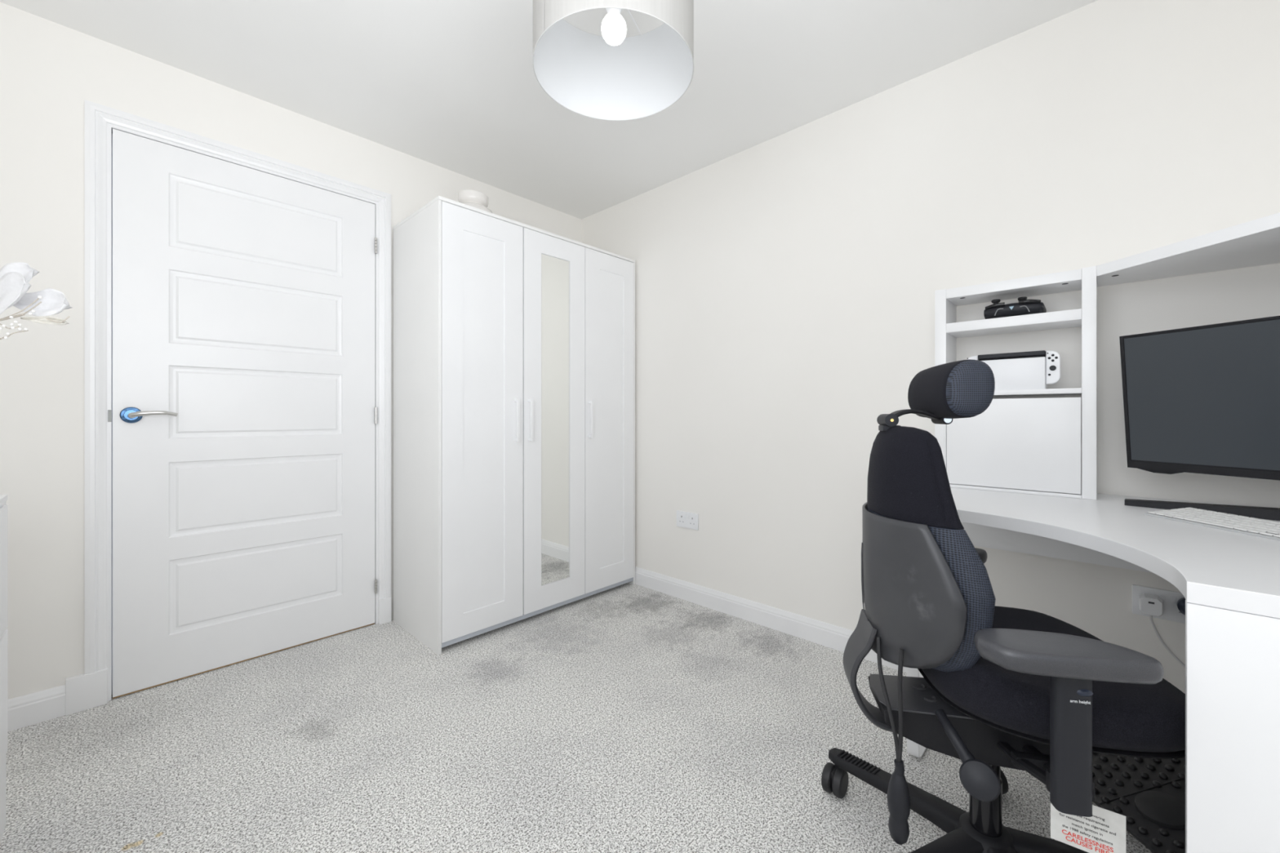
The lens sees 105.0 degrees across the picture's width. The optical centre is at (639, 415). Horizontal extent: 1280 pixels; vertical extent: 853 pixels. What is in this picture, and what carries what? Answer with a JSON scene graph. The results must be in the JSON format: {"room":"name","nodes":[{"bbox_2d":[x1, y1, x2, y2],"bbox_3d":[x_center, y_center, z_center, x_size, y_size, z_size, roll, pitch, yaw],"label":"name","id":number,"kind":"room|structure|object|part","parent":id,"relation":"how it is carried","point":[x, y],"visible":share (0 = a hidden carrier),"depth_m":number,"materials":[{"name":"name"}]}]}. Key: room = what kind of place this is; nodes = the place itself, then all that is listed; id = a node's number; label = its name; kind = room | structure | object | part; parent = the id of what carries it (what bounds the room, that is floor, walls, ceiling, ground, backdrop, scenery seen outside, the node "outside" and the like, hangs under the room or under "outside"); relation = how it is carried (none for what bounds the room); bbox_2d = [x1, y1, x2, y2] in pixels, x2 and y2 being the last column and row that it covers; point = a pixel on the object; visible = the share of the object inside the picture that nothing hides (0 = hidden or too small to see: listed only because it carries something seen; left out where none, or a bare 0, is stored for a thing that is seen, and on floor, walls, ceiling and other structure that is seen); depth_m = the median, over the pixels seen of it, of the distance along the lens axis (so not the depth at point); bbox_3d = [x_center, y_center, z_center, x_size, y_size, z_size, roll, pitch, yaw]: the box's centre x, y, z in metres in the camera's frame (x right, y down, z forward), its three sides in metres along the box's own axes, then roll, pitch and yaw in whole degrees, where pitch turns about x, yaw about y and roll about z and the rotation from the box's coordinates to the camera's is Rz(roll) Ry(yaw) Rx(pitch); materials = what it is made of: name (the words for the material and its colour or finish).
{"room":"home office","nodes":[
{"label":"home office","id":0,"kind":"room"},
{"bbox_2d":[0,1,581,699],"bbox_3d":[-1.356,-0.150,2.296,0.100,2.287,2.914,0,0,43],"label":"wall","id":1,"kind":"structure","parent":0,"point":[48,68],"depth_m":1.63,"materials":[{"name":"beige paint"}]},
{"bbox_2d":[8,684,65,731],"bbox_3d":[-2.076,0.945,1.451,0.015,0.096,0.496,0,0,43],"label":"baseboard","id":2,"kind":"structure","parent":1,"relation":"attached to","point":[32,708],"depth_m":1.58,"materials":[{"name":"white paint"}]},
{"bbox_2d":[65,596,391,715],"bbox_3d":[-1.553,0.934,1.999,0.020,0.118,1.020,0,0,43],"label":"trim","id":3,"kind":"structure","parent":1,"relation":"attached to","point":[82,692],"depth_m":1.66,"materials":[{"name":"white paint"}]},
{"bbox_2d":[84,99,391,701],"bbox_3d":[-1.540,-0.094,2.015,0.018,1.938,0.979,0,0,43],"label":"trim","id":4,"kind":"structure","parent":1,"relation":"attached to","point":[96,116],"depth_m":1.69,"materials":[{"name":"white paint"}]},
{"bbox_2d":[107,128,377,697],"bbox_3d":[-1.540,-0.007,2.011,0.100,1.984,0.866,0,0,43],"label":"door","id":5,"kind":"structure","parent":1,"relation":"in","point":[245,412],"depth_m":1.95,"materials":[{"name":"white paint"}]},
{"bbox_3d":[-1.842,0.003,1.707,0.002,0.042,0.009,0,0,43],"label":"latch plate","id":6,"kind":"part","parent":5,"relation":"part of","materials":[{"name":"grey metal"}]},
{"bbox_3d":[-1.742,-0.002,1.750,0.135,0.027,0.050,0,0,-27],"label":"handle","id":7,"kind":"part","parent":5,"relation":"part of","materials":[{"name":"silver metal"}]},
{"bbox_2d":[112,622,374,698],"bbox_3d":[-1.565,0.991,2.038,0.038,0.004,0.848,0,0,43],"label":"trim","id":8,"kind":"structure","parent":1,"relation":"attached to","point":[374,623],"depth_m":1.95,"materials":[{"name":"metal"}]},
{"bbox_2d":[0,0,1097,219],"bbox_3d":[-0.190,-1.344,1.194,3.308,0.100,2.914,0,0,43],"label":"ceiling","id":9,"kind":"structure","parent":0,"point":[451,85],"depth_m":1.81,"materials":[{"name":"paint"}]},
{"bbox_2d":[532,0,693,120],"bbox_3d":[-0.066,-1.078,1.240,0.402,0.431,0.402,0,0,43],"label":"pendant lamp","id":10,"kind":"object","parent":9,"relation":"hanging from","point":[611,76],"visible":1,"depth_m":1.39,"materials":[{"name":"white fabric"}]},
{"bbox_3d":[-0.066,-0.972,1.240,0.064,0.067,0.064,0,0,43],"label":"light bulb","id":11,"kind":"part","parent":10,"relation":"part of","materials":[{"name":"white glass"}]},
{"bbox_2d":[0,582,1152,852],"bbox_3d":[-0.190,1.043,1.194,3.308,0.100,2.914,0,0,43],"label":"floor","id":12,"kind":"structure","parent":0,"point":[627,717],"depth_m":1.45,"materials":[{"name":"grey carpet"}]},
{"bbox_2d":[0,494,8,844],"bbox_3d":[-1.360,0.593,0.745,0.884,0.800,0.445,0,0,43],"label":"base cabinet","id":13,"kind":"object","parent":12,"relation":"on","point":[3,498],"visible":1,"depth_m":1.14,"materials":[{"name":"white wood"}]},
{"bbox_3d":[-1.218,0.359,0.895,0.796,0.291,0.006,0,0,43],"label":"drawer","id":14,"kind":"part","parent":13,"relation":"part of","materials":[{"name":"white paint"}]},
{"bbox_3d":[-1.218,0.653,0.895,0.796,0.290,0.006,0,0,43],"label":"drawer","id":15,"kind":"part","parent":13,"relation":"part of","materials":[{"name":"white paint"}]},
{"bbox_3d":[-1.265,0.083,0.729,0.100,0.220,0.100,0,0,43],"label":"vase","id":16,"kind":"object","parent":13,"relation":"on","visible":0},
{"bbox_2d":[0,262,71,339],"bbox_3d":[-1.266,-0.096,0.915,0.267,0.418,0.280,0,0,43],"label":"flower","id":17,"kind":"object","parent":16,"relation":"in","point":[15,277],"visible":1,"depth_m":0.96,"materials":[{"name":"white plant"}]},
{"bbox_3d":[-1.256,-0.057,0.904,0.238,0.339,0.278,0,0,43],"label":"stem","id":18,"kind":"part","parent":17,"relation":"part of","materials":[{"name":"beige"}]},
{"bbox_2d":[393,195,635,655],"bbox_3d":[-0.598,0.043,2.614,0.520,1.900,1.170,0,0,43],"label":"wardrobe","id":19,"kind":"object","parent":12,"relation":"on","point":[514,341],"visible":1,"depth_m":2.28,"materials":[{"name":"white wood"}]},
{"bbox_2d":[457,189,492,213],"bbox_3d":[-0.769,-0.959,2.269,0.199,0.104,0.199,0,0,43],"label":"footed bowl","id":20,"kind":"object","parent":19,"relation":"on","point":[474,198],"visible":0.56,"depth_m":2.21,"materials":[{"name":"white ceramic"}]},
{"bbox_3d":[-0.694,0.029,2.188,0.018,1.836,0.391,0,0,43],"label":"door","id":21,"kind":"part","parent":19,"relation":"part of","materials":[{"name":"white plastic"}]},
{"bbox_3d":[-0.571,0.024,2.285,0.028,0.201,0.013,0,0,43],"label":"handle","id":22,"kind":"part","parent":19,"relation":"part of","materials":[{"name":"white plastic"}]},
{"bbox_3d":[-0.520,0.024,2.340,0.028,0.201,0.013,0,0,43],"label":"handle","id":23,"kind":"part","parent":19,"relation":"part of","materials":[{"name":"white plastic"}]},
{"bbox_3d":[-0.440,0.959,2.465,0.020,0.020,1.144,0,0,43],"label":"rail","id":24,"kind":"part","parent":19,"relation":"part of","materials":[{"name":"grey wood"}]},
{"bbox_3d":[-0.427,0.029,2.471,0.018,1.836,0.376,0,0,43],"label":"door","id":25,"kind":"part","parent":19,"relation":"part of","materials":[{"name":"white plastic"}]},
{"bbox_3d":[-0.424,0.023,2.467,0.001,1.623,0.171,0,0,43],"label":"mirror panel","id":26,"kind":"part","parent":19,"relation":"part of","materials":[{"name":"silver metal"}]},
{"bbox_3d":[-0.261,0.024,2.613,0.028,0.201,0.013,0,0,43],"label":"handle","id":27,"kind":"part","parent":19,"relation":"part of","materials":[{"name":"white plastic"}]},
{"bbox_3d":[-0.170,0.029,2.743,0.018,1.836,0.366,0,0,43],"label":"door","id":28,"kind":"part","parent":19,"relation":"part of","materials":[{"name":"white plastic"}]},
{"bbox_2d":[821,359,1185,852],"bbox_3d":[0.732,0.441,1.022,0.697,1.101,0.682,0,0,12],"label":"office chair","id":29,"kind":"object","parent":12,"relation":"on","point":[1037,694],"visible":1,"depth_m":0.92,"materials":[{"name":"black fabric"}]},
{"bbox_3d":[0.506,0.757,0.962,0.041,0.161,0.041,0,0,12],"label":"pump bulb","id":30,"kind":"part","parent":29,"relation":"part of","materials":[{"name":"black plastic"}]},
{"bbox_2d":[866,426,964,528],"bbox_3d":[0.564,0.115,1.067,0.123,0.183,0.336,0,0,12],"label":"backrest","id":31,"kind":"object","parent":29,"relation":"on","point":[908,486],"depth_m":0.96,"materials":[{"name":"black fabric"}]},
{"bbox_3d":[0.587,0.593,1.044,0.176,0.004,0.141,0,0,12],"label":"plate","id":32,"kind":"part","parent":29,"relation":"part of","materials":[{"name":"grey plastic"}]},
{"bbox_2d":[866,506,995,672],"bbox_3d":[0.584,0.351,1.063,0.163,0.284,0.384,0,0,12],"label":"backrest","id":33,"kind":"object","parent":29,"relation":"on","point":[930,592],"depth_m":0.92,"materials":[{"name":"grey plastic"}]},
{"bbox_3d":[0.538,0.893,0.968,0.318,0.044,0.056,0,0,-19],"label":"leg","id":34,"kind":"part","parent":29,"relation":"part of","materials":[{"name":"black plastic"}]},
{"bbox_3d":[0.597,0.619,0.922,0.028,0.079,0.104,0,0,-12],"label":"lever","id":35,"kind":"part","parent":29,"relation":"part of","materials":[{"name":"black plastic"}]},
{"bbox_3d":[0.600,0.645,0.868,0.057,0.055,0.040,0,0,12],"label":"knob","id":36,"kind":"part","parent":29,"relation":"part of","materials":[{"name":"black plastic"}]},
{"bbox_3d":[0.801,0.373,1.299,0.228,0.035,0.101,0,0,12],"label":"armrest","id":37,"kind":"part","parent":29,"relation":"part of","materials":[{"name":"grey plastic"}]},
{"bbox_3d":[0.729,0.893,0.834,0.056,0.044,0.318,0,0,-1],"label":"leg","id":38,"kind":"part","parent":29,"relation":"part of","materials":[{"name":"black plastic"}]},
{"bbox_3d":[0.799,0.496,1.017,0.430,0.110,0.464,0,0,12],"label":"seat","id":39,"kind":"part","parent":29,"relation":"part of","materials":[{"name":"black fabric"}]},
{"bbox_3d":[0.653,0.373,0.766,0.228,0.035,0.101,0,0,12],"label":"armrest","id":40,"kind":"part","parent":29,"relation":"part of","materials":[{"name":"grey plastic"}]},
{"bbox_3d":[0.668,0.501,0.763,0.048,0.219,0.030,0,0,12],"label":"arm post","id":41,"kind":"part","parent":29,"relation":"part of","materials":[{"name":"black plastic"}]},
{"bbox_2d":[906,212,1279,852],"bbox_3d":[1.138,0.283,1.090,1.001,1.420,1.009,0,0,43],"label":"desk","id":42,"kind":"object","parent":12,"relation":"on","point":[1013,467],"visible":0.8,"depth_m":1.12,"materials":[{"name":"white wood"}]},
{"bbox_3d":[0.952,0.633,1.589,0.032,0.716,0.495,0,0,43],"label":"leg","id":43,"kind":"part","parent":42,"relation":"part of","materials":[{"name":"white plastic"}]},
{"bbox_3d":[1.077,-0.092,1.730,0.033,0.670,0.161,0,0,43],"label":"hutch post","id":44,"kind":"part","parent":42,"relation":"part of","materials":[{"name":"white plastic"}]},
{"bbox_2d":[946,308,1081,337],"bbox_3d":[1.214,-0.294,1.602,0.341,0.031,0.161,0,0,43],"label":"shelf","id":45,"kind":"object","parent":42,"relation":"attached to","point":[1072,317],"depth_m":1.55,"materials":[{"name":"white laminate"}]},
{"bbox_3d":[1.164,0.089,1.550,0.338,0.282,0.016,0,0,43],"label":"flap door","id":46,"kind":"part","parent":42,"relation":"part of","materials":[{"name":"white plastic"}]},
{"bbox_2d":[982,356,1046,390],"bbox_3d":[1.196,-0.129,1.584,0.174,0.100,0.049,0,0,43],"label":"dock","id":47,"kind":"object","parent":42,"relation":"on","point":[1027,373],"visible":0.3,"depth_m":1.55,"materials":[{"name":"white plastic"}]},
{"bbox_2d":[967,350,1060,384],"bbox_3d":[1.193,-0.146,1.581,0.242,0.105,0.038,0,0,43],"label":"game console","id":48,"kind":"object","parent":47,"relation":"on","point":[1052,357],"visible":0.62,"depth_m":1.51,"materials":[{"name":"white plastic"}]},
{"bbox_2d":[983,296,1046,319],"bbox_3d":[1.220,-0.346,1.602,0.156,0.063,0.136,0,0,43],"label":"game controller","id":49,"kind":"object","parent":42,"relation":"on","point":[1024,306],"visible":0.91,"depth_m":1.56,"materials":[{"name":"black plastic"}]},
{"bbox_2d":[949,483,1081,498],"bbox_3d":[1.214,0.238,1.602,0.341,0.010,0.161,0,0,43],"label":"shelf","id":50,"kind":"object","parent":42,"relation":"attached to","point":[996,487],"depth_m":1.52,"materials":[{"name":"white laminate"}]},
{"bbox_2d":[993,387,1081,396],"bbox_3d":[1.214,-0.071,1.602,0.341,0.016,0.161,0,0,43],"label":"shelf","id":51,"kind":"object","parent":42,"relation":"attached to","point":[1073,391],"depth_m":1.51,"materials":[{"name":"white laminate"}]},
{"bbox_3d":[1.438,0.359,1.390,0.940,0.169,0.016,0,0,43],"label":"rail","id":52,"kind":"part","parent":42,"relation":"part of","materials":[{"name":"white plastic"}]},
{"bbox_3d":[1.349,-0.092,1.474,0.031,0.670,0.161,0,0,43],"label":"hutch post","id":53,"kind":"part","parent":42,"relation":"part of","materials":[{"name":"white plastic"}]},
{"bbox_2d":[1097,212,1279,286],"bbox_3d":[1.416,-0.412,1.089,0.594,0.030,0.628,0,0,43],"label":"corner shelf","id":54,"kind":"object","parent":42,"relation":"attached to","point":[1255,242],"depth_m":1.24,"materials":[{"name":"white laminate"}]},
{"bbox_2d":[1119,315,1279,520],"bbox_3d":[1.471,0.012,1.076,0.204,0.460,0.612,0,0,-14],"label":"monitor","id":55,"kind":"object","parent":42,"relation":"on","point":[1205,399],"visible":0.97,"depth_m":1.20,"materials":[{"name":"black plastic"}]},
{"bbox_2d":[1144,507,1279,540],"bbox_3d":[1.291,0.234,1.059,0.118,0.018,0.279,0,0,-2],"label":"keyboard","id":56,"kind":"object","parent":42,"relation":"on","point":[1268,529],"visible":1,"depth_m":1.07,"materials":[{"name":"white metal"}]},
{"bbox_3d":[0.984,0.634,0.556,0.491,0.718,0.020,0,0,43],"label":"panel","id":57,"kind":"part","parent":42,"relation":"part of","materials":[{"name":"white plastic"}]},
{"bbox_2d":[1092,752,1185,852],"bbox_3d":[1.238,0.915,1.094,0.291,0.156,0.460,0,0,0],"label":"footrest","id":58,"kind":"object","parent":12,"relation":"on","point":[1150,793],"visible":0.38,"depth_m":1.16,"materials":[{"name":"black plastic"}]},
{"bbox_2d":[581,0,1279,693],"bbox_3d":[0.813,-0.150,2.182,3.208,2.287,0.100,0,0,43],"label":"wall","id":59,"kind":"structure","parent":0,"point":[786,284],"depth_m":1.88,"materials":[{"name":"beige paint"}]},
{"bbox_2d":[676,510,698,530],"bbox_3d":[0.253,0.564,2.634,0.146,0.086,0.011,0,0,43],"label":"wall socket","id":60,"kind":"object","parent":59,"relation":"attached to","point":[684,519],"visible":1,"depth_m":2.63,"materials":[{"name":"white plastic"}]},
{"bbox_2d":[635,566,923,677],"bbox_3d":[0.737,0.945,2.175,3.108,0.096,0.015,0,0,43],"label":"baseboard","id":61,"kind":"structure","parent":59,"relation":"attached to","point":[831,636],"depth_m":2.34,"materials":[{"name":"white paint"}]},
{"bbox_2d":[1132,584,1185,623],"bbox_3d":[1.531,0.553,1.426,0.146,0.086,0.011,0,0,43],"label":"wall socket","id":62,"kind":"object","parent":59,"relation":"attached to","point":[1171,612],"visible":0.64,"depth_m":1.43,"materials":[{"name":"white plastic"}]},
{"bbox_2d":[1159,594,1164,601],"bbox_3d":[1.520,0.533,1.431,0.010,0.019,0.003,0,0,43],"label":"switch","id":63,"kind":"object","parent":62,"relation":"attached to","point":[1162,596],"depth_m":1.43,"materials":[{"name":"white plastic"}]},
{"bbox_2d":[1138,592,1185,667],"bbox_3d":[1.588,0.740,1.334,0.327,0.429,0.044,0,0,43],"label":"charger","id":64,"kind":"object","parent":62,"relation":"in","point":[1152,605],"visible":0.69,"depth_m":1.42,"materials":[{"name":"white plastic"}]},
{"bbox_2d":[1171,596,1176,604],"bbox_3d":[1.537,0.533,1.415,0.010,0.019,0.003,0,0,43],"label":"switch","id":65,"kind":"object","parent":62,"relation":"attached to","point":[1173,598],"depth_m":1.41,"materials":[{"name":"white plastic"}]},
{"bbox_2d":[1177,597,1185,615],"bbox_3d":[1.564,0.738,1.363,0.099,0.446,0.034,0,0,43],"label":"plug","id":66,"kind":"object","parent":62,"relation":"in","point":[1181,602],"visible":0.14,"depth_m":1.39,"materials":[{"name":"black plastic"}]}
]}

